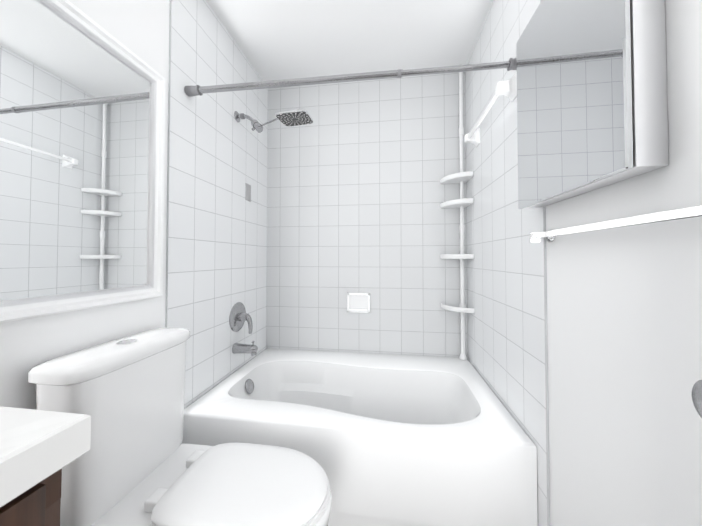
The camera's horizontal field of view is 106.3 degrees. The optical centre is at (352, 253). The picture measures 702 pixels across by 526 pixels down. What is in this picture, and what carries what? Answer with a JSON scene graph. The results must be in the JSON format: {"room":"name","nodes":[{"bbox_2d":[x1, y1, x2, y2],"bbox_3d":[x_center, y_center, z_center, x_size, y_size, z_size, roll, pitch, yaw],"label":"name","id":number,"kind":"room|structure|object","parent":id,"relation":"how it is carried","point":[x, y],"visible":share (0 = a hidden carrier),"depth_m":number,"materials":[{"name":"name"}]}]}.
{"room":"bathroom","nodes":[
{"label":"bathroom","id":0,"kind":"room"},
{"bbox_2d":[0,0,169,409],"bbox_3d":[-0.868,-0.089,0.906,0.120,2.406,2.492,0,-1,8],"label":"wall","id":1,"kind":"structure","parent":0,"point":[139,28],"depth_m":0.86,"materials":[{"name":"white paint"}]},
{"bbox_2d":[0,0,164,322],"bbox_3d":[-0.852,-0.282,0.474,0.029,0.884,1.194,0,-1,8],"label":"vanity mirror","id":2,"kind":"object","parent":1,"relation":"attached to","point":[82,121],"visible":0.91,"depth_m":0.77,"materials":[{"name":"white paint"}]},
{"bbox_2d":[165,0,267,408],"bbox_3d":[-0.713,-0.076,1.558,0.008,2.406,0.917,0,-1,8],"label":"tiled wall","id":3,"kind":"structure","parent":1,"relation":"attached to","point":[216,245],"depth_m":1.38,"materials":[{"name":"white tile"}]},
{"bbox_2d":[229,302,252,333],"bbox_3d":[-0.653,0.393,1.602,0.097,0.187,0.176,0,-1,8],"label":"tub valve","id":4,"kind":"object","parent":3,"relation":"attached to","point":[239,316],"visible":1,"depth_m":1.58,"materials":[{"name":"silver metal"}]},
{"bbox_2d":[232,341,257,355],"bbox_3d":[-0.635,0.563,1.570,0.141,0.085,0.062,0,-1,8],"label":"tub spout","id":5,"kind":"object","parent":3,"relation":"attached to","point":[252,349],"visible":1,"depth_m":1.55,"materials":[{"name":"silver metal"}]},
{"bbox_2d":[245,183,250,201],"bbox_3d":[-0.685,-0.400,1.731,0.004,0.110,0.065,0,-1,8],"label":"plate","id":6,"kind":"object","parent":3,"relation":"attached to","point":[247,192],"visible":1,"depth_m":1.72,"materials":[{"name":"grey metal"}]},
{"bbox_2d":[234,109,313,132],"bbox_3d":[-0.475,-0.797,1.574,0.464,0.136,0.188,0,-1,8],"label":"shower head","id":7,"kind":"object","parent":3,"relation":"attached to","point":[295,117],"visible":1,"depth_m":1.57},
{"bbox_2d":[184,58,516,96],"bbox_3d":[-0.044,-0.738,1.111,1.440,0.061,0.044,0,-1,8],"label":"shower rail","id":8,"kind":"object","parent":3,"relation":"attached to","point":[509,65],"visible":0.83,"depth_m":1.10,"materials":[{"name":"silver metal"}]},
{"bbox_2d":[206,0,492,80],"bbox_3d":[-0.085,-1.323,0.822,1.700,0.060,2.492,0,-1,8],"label":"ceiling","id":9,"kind":"structure","parent":0,"point":[282,39],"depth_m":1.53,"materials":[{"name":"white paint"}]},
{"bbox_2d":[546,0,701,525],"bbox_3d":[0.697,-0.093,0.690,0.120,2.406,2.492,0,-1,8],"label":"wall","id":10,"kind":"structure","parent":0,"point":[624,314],"depth_m":0.58,"materials":[{"name":"white paint"}]},
{"bbox_2d":[465,0,549,525],"bbox_3d":[0.725,-0.080,1.360,0.008,2.406,0.917,0,-1,8],"label":"tiled wall","id":11,"kind":"structure","parent":10,"relation":"attached to","point":[507,342],"depth_m":1.21,"materials":[{"name":"white tile"}]},
{"bbox_2d":[464,72,516,146],"bbox_3d":[0.677,-0.690,1.334,0.079,0.090,0.524,0,-1,8],"label":"towel rail","id":12,"kind":"object","parent":11,"relation":"attached to","point":[507,88],"visible":0.98,"depth_m":1.14,"materials":[{"name":"white"}]},
{"bbox_2d":[516,0,668,208],"bbox_3d":[0.602,-0.464,0.729,0.076,0.606,0.435,0,-1,8],"label":"medicine cabinet mirror","id":13,"kind":"object","parent":10,"relation":"attached to","point":[592,114],"visible":1,"depth_m":0.61,"materials":[{"name":"silver metal"}]},
{"bbox_2d":[530,205,701,242],"bbox_3d":[0.597,-0.062,0.633,0.061,0.042,0.538,0,-1,8],"label":"towel rail","id":14,"kind":"object","parent":10,"relation":"attached to","point":[668,215],"visible":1,"depth_m":0.54,"materials":[{"name":"white"}]},
{"bbox_2d":[692,380,701,417],"bbox_3d":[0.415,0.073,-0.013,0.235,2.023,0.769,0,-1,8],"label":"door knob","id":15,"kind":"object","parent":10,"relation":"in","point":[697,394],"depth_m":0.33,"materials":[{"name":"grey metal"}]},
{"bbox_3d":[-0.085,1.142,0.775,1.700,0.060,2.492,0,-1,8],"label":"floor","id":16,"kind":"structure","parent":0,"visible":0},
{"bbox_2d":[0,406,90,525],"bbox_3d":[-0.680,0.596,0.122,0.457,1.007,0.637,0,-1,8],"label":"bathroom vanity","id":17,"kind":"object","parent":16,"relation":"on","point":[40,450],"visible":1,"depth_m":0.37,"materials":[{"name":"brown wood"}]},
{"bbox_2d":[28,328,331,525],"bbox_3d":[-0.433,0.696,0.795,0.752,0.832,0.410,0,-1,8],"label":"toilet","id":18,"kind":"object","parent":16,"relation":"on","point":[138,463],"visible":1,"depth_m":0.74,"materials":[{"name":"white ceramic"}]},
{"bbox_2d":[182,348,537,525],"bbox_3d":[0.009,0.913,1.464,1.440,0.425,0.849,0,-1,8],"label":"bathtub","id":19,"kind":"object","parent":16,"relation":"on","point":[396,440],"visible":0.94,"depth_m":1.07,"materials":[{"name":"white ceramic"}]},
{"bbox_2d":[440,64,474,359],"bbox_3d":[0.682,-0.285,1.735,0.170,1.975,0.170,0,-1,8],"label":"caddy shelf","id":20,"kind":"object","parent":19,"relation":"on","point":[461,177],"visible":0.85,"depth_m":1.75,"materials":[{"name":"white plastic"}]},
{"bbox_3d":[0.077,-0.068,1.973,1.460,2.406,0.120,0,-1,8],"label":"wall","id":21,"kind":"structure","parent":0,"visible":0},
{"bbox_2d":[267,72,466,356],"bbox_3d":[0.068,-0.070,1.909,1.444,2.406,0.008,0,-1,8],"label":"tiled wall","id":22,"kind":"structure","parent":21,"relation":"attached to","point":[358,192],"depth_m":1.90,"materials":[{"name":"white tile"}]},
{"bbox_2d":[347,293,369,312],"bbox_3d":[0.044,0.356,1.886,0.166,0.140,0.031,0,-1,8],"label":"soap dish","id":23,"kind":"object","parent":22,"relation":"attached to","point":[358,302],"visible":1,"depth_m":1.89,"materials":[{"name":"white ceramic"}]}
]}

